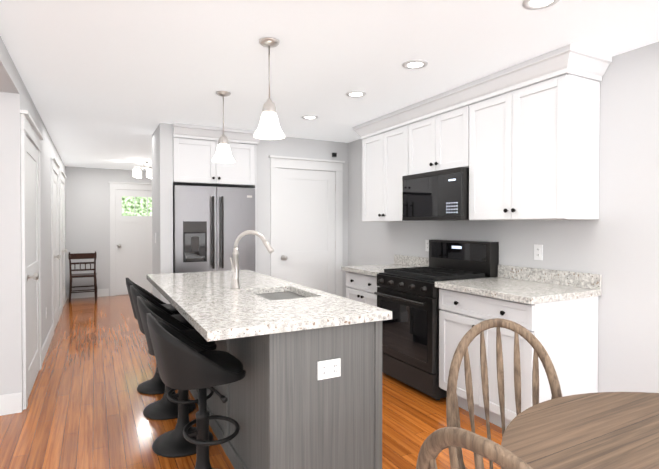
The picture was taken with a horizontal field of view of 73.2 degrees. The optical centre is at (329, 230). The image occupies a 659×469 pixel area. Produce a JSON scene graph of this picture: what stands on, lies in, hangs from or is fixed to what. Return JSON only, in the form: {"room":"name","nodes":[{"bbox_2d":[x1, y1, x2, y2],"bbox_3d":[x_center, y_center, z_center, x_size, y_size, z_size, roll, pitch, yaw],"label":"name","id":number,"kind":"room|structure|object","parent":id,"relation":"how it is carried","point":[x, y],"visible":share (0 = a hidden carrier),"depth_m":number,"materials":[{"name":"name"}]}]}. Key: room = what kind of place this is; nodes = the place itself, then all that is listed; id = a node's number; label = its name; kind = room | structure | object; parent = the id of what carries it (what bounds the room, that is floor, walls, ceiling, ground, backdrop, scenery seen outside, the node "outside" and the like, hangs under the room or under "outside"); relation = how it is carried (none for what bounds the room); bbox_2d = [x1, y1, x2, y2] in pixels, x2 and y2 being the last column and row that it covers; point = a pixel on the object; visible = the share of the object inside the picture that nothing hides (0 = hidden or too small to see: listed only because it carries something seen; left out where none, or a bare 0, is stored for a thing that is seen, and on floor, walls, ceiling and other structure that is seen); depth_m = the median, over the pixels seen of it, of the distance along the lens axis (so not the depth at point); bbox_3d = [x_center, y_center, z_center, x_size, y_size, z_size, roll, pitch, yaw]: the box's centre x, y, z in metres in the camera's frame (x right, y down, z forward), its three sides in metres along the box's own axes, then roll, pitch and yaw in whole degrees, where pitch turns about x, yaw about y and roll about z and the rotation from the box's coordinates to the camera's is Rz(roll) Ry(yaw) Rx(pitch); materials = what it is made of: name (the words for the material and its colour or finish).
{"room":"dining room and kitchen","nodes":[
{"label":"dining room and kitchen","id":0,"kind":"room"},
{"bbox_2d":[0,74,22,410],"bbox_3d":[-4.730,0.107,1.917,5.630,2.420,0.120,0,1,-28],"label":"wall","id":1,"kind":"structure","parent":0,"point":[11,372],"depth_m":3.15,"materials":[{"name":"paint"}]},
{"bbox_2d":[0,392,21,415],"bbox_3d":[-4.698,1.246,1.870,5.630,0.142,0.015,0,1,-28],"label":"baseboard","id":2,"kind":"structure","parent":1,"relation":"attached to","point":[11,403],"depth_m":3.15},
{"bbox_2d":[22,80,65,345],"bbox_3d":[-3.627,0.063,5.720,0.120,2.420,5.570,0,1,-28],"label":"wall","id":3,"kind":"structure","parent":0,"point":[48,149],"depth_m":4.81,"materials":[{"name":"paint"}]},
{"bbox_2d":[20,110,66,409],"bbox_3d":[-3.344,0.190,5.413,0.090,2.172,4.974,0,1,-28],"label":"door frame","id":4,"kind":"structure","parent":3,"relation":"attached to","point":[31,136],"depth_m":3.82,"materials":[{"name":"white wood"}]},
{"bbox_2d":[42,324,52,363],"bbox_3d":[-3.055,1.213,4.797,0.015,0.142,1.340,0,1,-28],"label":"baseboard","id":5,"kind":"structure","parent":3,"relation":"attached to","point":[48,339],"depth_m":4.75,"materials":[{"name":"white wood"}]},
{"bbox_2d":[65,166,151,295],"bbox_3d":[-3.346,0.026,8.952,3.400,2.420,0.120,0,1,-28],"label":"wall","id":6,"kind":"structure","parent":0,"point":[87,196],"depth_m":8.29,"materials":[{"name":"paint"}]},
{"bbox_2d":[68,289,108,298],"bbox_3d":[-4.508,1.172,8.274,0.700,0.142,0.015,0,1,-28],"label":"baseboard","id":7,"kind":"structure","parent":6,"relation":"attached to","point":[100,292],"depth_m":8.28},
{"bbox_2d":[108,182,151,295],"bbox_3d":[-3.671,0.153,8.663,1.149,2.172,0.090,0,1,-28],"label":"door frame","id":8,"kind":"structure","parent":6,"relation":"attached to","point":[131,245],"depth_m":8.60,"materials":[{"name":"white wood"}]},
{"bbox_2d":[152,123,347,303],"bbox_3d":[-0.933,0.065,5.548,2.320,2.420,0.755,0,1,-28],"label":"wall","id":9,"kind":"structure","parent":0,"point":[162,193],"depth_m":5.24,"materials":[{"name":"paint"}]},
{"bbox_2d":[173,122,260,271],"bbox_3d":[-1.368,0.069,5.243,1.006,2.420,0.798,0,1,-28],"label":"upper cabinet","id":10,"kind":"object","parent":9,"relation":"attached to","point":[194,164],"visible":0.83,"depth_m":4.90,"materials":[{"name":"white wood"}]},
{"bbox_2d":[269,155,344,296],"bbox_3d":[-0.253,0.190,5.494,1.024,2.172,0.090,0,1,-28],"label":"door","id":11,"kind":"structure","parent":9,"relation":"attached to","point":[306,223],"depth_m":5.52,"materials":[{"name":"white wood"}]},
{"bbox_2d":[0,293,501,468],"bbox_3d":[-2.858,1.346,2.029,9.430,0.060,13.000,0,1,-28],"label":"floor","id":12,"kind":"structure","parent":0,"point":[88,402],"depth_m":3.16,"materials":[{"name":"brown wood"}]},
{"bbox_2d":[68,251,96,302],"bbox_3d":[-4.417,0.806,7.949,0.453,0.885,0.488,0,1,-28],"label":"chair","id":13,"kind":"object","parent":12,"relation":"on","point":[83,256],"visible":1,"depth_m":7.81,"materials":[{"name":"brown wood"}]},
{"bbox_2d":[126,278,179,394],"bbox_3d":[-1.433,0.837,3.654,0.442,0.920,0.505,0,1,-27],"label":"stool","id":14,"kind":"object","parent":12,"relation":"on","point":[155,385],"visible":0.21,"depth_m":3.59,"materials":[{"name":"black leather"}]},
{"bbox_2d":[130,285,194,419],"bbox_3d":[-1.188,0.842,3.193,0.442,0.920,0.505,0,1,-29],"label":"stool","id":15,"kind":"object","parent":12,"relation":"on","point":[164,408],"visible":0.35,"depth_m":3.13,"materials":[{"name":"black leather"}]},
{"bbox_2d":[137,296,216,457],"bbox_3d":[-0.928,0.848,2.700,0.442,0.920,0.505,0,1,-26],"label":"stool","id":16,"kind":"object","parent":12,"relation":"on","point":[174,443],"visible":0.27,"depth_m":2.65,"materials":[{"name":"black leather"}]},
{"bbox_2d":[146,313,245,468],"bbox_3d":[-0.664,0.854,2.203,0.442,0.920,0.505,0,1,-30],"label":"stool","id":17,"kind":"object","parent":12,"relation":"on","point":[183,362],"visible":1,"depth_m":2.06,"materials":[{"name":"black leather"}]},
{"bbox_2d":[173,185,254,272],"bbox_3d":[-1.404,0.381,5.211,0.891,1.755,0.797,0,1,-28],"label":"fridge","id":18,"kind":"object","parent":12,"relation":"on","point":[211,224],"visible":0.5,"depth_m":4.87,"materials":[{"name":"silver metal"}]},
{"bbox_2d":[181,314,381,468],"bbox_3d":[-0.520,0.864,3.063,0.595,0.880,2.230,0,1,-28],"label":"kitchen island","id":19,"kind":"object","parent":12,"relation":"on","point":[283,406],"depth_m":2.11,"materials":[{"name":"grey wood"}]},
{"bbox_2d":[147,270,391,341],"bbox_3d":[-0.631,0.404,2.990,0.896,0.040,2.326,0,1,-28],"label":"island countertop","id":20,"kind":"structure","parent":19,"relation":"on","point":[219,312],"depth_m":2.30,"materials":[{"name":"white stone"}]},
{"bbox_2d":[230,230,273,288],"bbox_3d":[-0.515,0.190,2.920,0.261,0.388,0.207,0,1,-28],"label":"faucet","id":21,"kind":"object","parent":20,"relation":"on","point":[235,269],"visible":1,"depth_m":2.92,"materials":[{"name":"silver metal"}]},
{"bbox_2d":[251,290,310,297],"bbox_3d":[-0.306,0.517,2.788,0.361,0.204,0.540,0,1,-28],"label":"sink","id":22,"kind":"object","parent":20,"relation":"in","point":[266,293],"depth_m":2.95,"materials":[{"name":"silver metal"}]},
{"bbox_2d":[317,358,340,379],"bbox_3d":[-0.001,0.647,2.074,0.120,0.085,0.008,0,1,-28],"label":"outlet","id":23,"kind":"object","parent":19,"relation":"attached to","point":[327,369],"visible":1,"depth_m":2.07,"materials":[{"name":"white plastic"}]},
{"bbox_2d":[346,271,436,306],"bbox_3d":[0.600,0.848,4.443,0.648,0.880,0.640,0,1,-28],"label":"base cabinet","id":24,"kind":"object","parent":12,"relation":"on","point":[360,288],"depth_m":4.28,"materials":[{"name":"white wood"}]},
{"bbox_2d":[341,263,409,274],"bbox_3d":[0.578,0.388,4.437,0.688,0.040,0.660,0,1,-28],"label":"countertop","id":25,"kind":"structure","parent":24,"relation":"on","point":[364,269],"depth_m":4.43,"materials":[{"name":"white stone"}]},
{"bbox_2d":[374,239,498,399],"bbox_3d":[0.878,0.693,3.796,0.757,1.205,0.748,0,1,-28],"label":"range","id":26,"kind":"object","parent":12,"relation":"on","point":[408,298],"visible":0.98,"depth_m":3.62,"materials":[{"name":"black metal"}]},
{"bbox_2d":[416,427,532,468],"bbox_3d":[0.455,0.836,0.914,0.544,0.990,0.470,-1,1,-38],"label":"dining chair","id":27,"kind":"object","parent":12,"relation":"on","point":[436,443],"visible":1,"depth_m":0.77,"materials":[{"name":"brown wood"}]},
{"bbox_2d":[446,318,561,468],"bbox_3d":[0.609,0.830,1.433,0.470,0.990,0.544,0,1,7],"label":"dining chair","id":28,"kind":"object","parent":12,"relation":"on","point":[461,351],"visible":0.73,"depth_m":1.63,"materials":[{"name":"brown wood"}]},
{"bbox_2d":[437,287,600,429],"bbox_3d":[1.295,0.863,3.130,0.648,0.880,0.810,0,1,-28],"label":"base cabinet","id":29,"kind":"object","parent":12,"relation":"on","point":[554,313],"depth_m":2.84,"materials":[{"name":"white wood"}]},
{"bbox_2d":[435,275,600,306],"bbox_3d":[1.282,0.403,3.107,0.688,0.040,0.830,0,1,-28],"label":"countertop","id":30,"kind":"structure","parent":29,"relation":"on","point":[515,290],"depth_m":2.91,"materials":[{"name":"white stone"}]},
{"bbox_2d":[501,392,658,468],"bbox_3d":[1.010,0.946,0.926,1.220,0.765,1.220,0,1,-28],"label":"dining table","id":31,"kind":"object","parent":12,"relation":"on","point":[609,430],"visible":0.92,"depth_m":1.23,"materials":[{"name":"brown wood"}]},
{"bbox_2d":[0,0,658,170],"bbox_3d":[-2.858,-1.134,2.000,9.430,0.060,13.000,0,1,-28],"label":"ceiling","id":32,"kind":"structure","parent":0,"point":[111,84],"depth_m":2.80,"materials":[{"name":"paint"}]},
{"bbox_2d":[0,36,19,93],"bbox_3d":[-0.622,-1.012,0.034,0.120,0.140,7.030,0,1,-28],"label":"beam","id":33,"kind":"structure","parent":32,"relation":"attached to","point":[9,78],"depth_m":2.86,"materials":[{"name":"paint"}]},
{"bbox_2d":[133,161,151,178],"bbox_3d":[-3.143,-1.032,7.508,0.310,0.269,0.310,0,1,-11],"label":"hall ceiling light","id":34,"kind":"object","parent":32,"relation":"attached to","point":[137,172],"visible":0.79,"depth_m":7.39,"materials":[{"name":"white glass"}]},
{"bbox_2d":[212,91,234,162],"bbox_3d":[-0.865,-0.843,3.613,0.193,0.557,0.193,0,1,-28],"label":"pendant light","id":35,"kind":"object","parent":32,"relation":"hanging from","point":[223,154],"visible":1,"depth_m":3.58,"materials":[{"name":"white glass"}]},
{"bbox_2d":[253,37,284,139],"bbox_3d":[-0.354,-0.832,2.606,0.193,0.557,0.193,0,1,-28],"label":"pendant light","id":36,"kind":"object","parent":32,"relation":"hanging from","point":[269,128],"visible":1,"depth_m":2.57,"materials":[{"name":"white glass"}]},
{"bbox_2d":[301,115,317,119],"bbox_3d":[-0.195,-1.128,4.418,0.170,0.007,0.170,0,1,-28],"label":"recessed light","id":37,"kind":"object","parent":32,"relation":"in","point":[310,117],"visible":1,"depth_m":4.41,"materials":[{"name":"white"}]},
{"bbox_2d":[346,91,365,96],"bbox_3d":[0.217,-1.119,3.640,0.170,0.007,0.170,0,1,-28],"label":"recessed light","id":38,"kind":"object","parent":32,"relation":"in","point":[355,94],"visible":1,"depth_m":3.63,"materials":[{"name":"white"}]},
{"bbox_2d":[402,59,427,68],"bbox_3d":[0.573,-1.111,2.968,0.170,0.007,0.170,0,1,-28],"label":"recessed light","id":39,"kind":"object","parent":32,"relation":"in","point":[415,64],"visible":1,"depth_m":2.96,"materials":[{"name":"white"}]},
{"bbox_2d":[522,0,559,9],"bbox_3d":[1.017,-1.102,2.129,0.170,0.007,0.170,0,1,-28],"label":"recessed light","id":40,"kind":"object","parent":32,"relation":"in","point":[537,4],"visible":1,"depth_m":2.15,"materials":[{"name":"white"}]},
{"bbox_2d":[348,41,658,392],"bbox_3d":[1.157,0.080,4.208,0.120,2.420,12.720,0,1,-28],"label":"wall","id":41,"kind":"structure","parent":0,"point":[615,245],"depth_m":2.83,"materials":[{"name":"paint"}]},
{"bbox_2d":[360,108,426,221],"bbox_3d":[0.711,-0.613,4.539,0.346,1.040,0.864,0,1,-28],"label":"upper cabinet","id":42,"kind":"object","parent":41,"relation":"attached to","point":[382,148],"depth_m":4.47,"materials":[{"name":"white wood"}]},
{"bbox_2d":[425,240,428,250],"bbox_3d":[0.978,0.148,4.408,0.008,0.115,0.070,0,1,-28],"label":"outlet","id":43,"kind":"object","parent":41,"relation":"attached to","point":[426,245],"visible":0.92,"depth_m":4.42,"materials":[{"name":"white plastic"}]},
{"bbox_2d":[404,88,459,175],"bbox_3d":[1.061,-0.816,3.875,0.346,0.620,0.754,0,1,-28],"label":"upper cabinet","id":44,"kind":"object","parent":41,"relation":"attached to","point":[431,144],"depth_m":3.81,"materials":[{"name":"white wood"}]},
{"bbox_2d":[402,167,468,220],"bbox_3d":[1.030,-0.296,3.865,0.416,0.410,0.746,0,1,-28],"label":"microwave","id":45,"kind":"object","parent":44,"relation":"attached to","point":[440,195],"visible":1,"depth_m":3.68,"materials":[{"name":"black metal"}]},
{"bbox_2d":[394,255,600,290],"bbox_3d":[1.245,0.324,3.890,0.020,0.100,2.250,0,1,-28],"label":"backsplash","id":46,"kind":"structure","parent":41,"relation":"attached to","point":[571,279],"depth_m":3.28,"materials":[{"name":"white stone"}]},
{"bbox_2d":[460,48,603,220],"bbox_3d":[1.414,-0.598,3.212,0.346,1.040,0.874,0,1,-28],"label":"upper cabinet","id":47,"kind":"object","parent":41,"relation":"attached to","point":[531,152],"depth_m":2.93,"materials":[{"name":"white wood"}]},
{"bbox_2d":[534,244,542,259],"bbox_3d":[1.558,0.161,3.312,0.008,0.115,0.070,0,1,-28],"label":"outlet","id":48,"kind":"object","parent":41,"relation":"attached to","point":[538,252],"visible":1,"depth_m":3.31,"materials":[{"name":"white plastic"}]}
]}

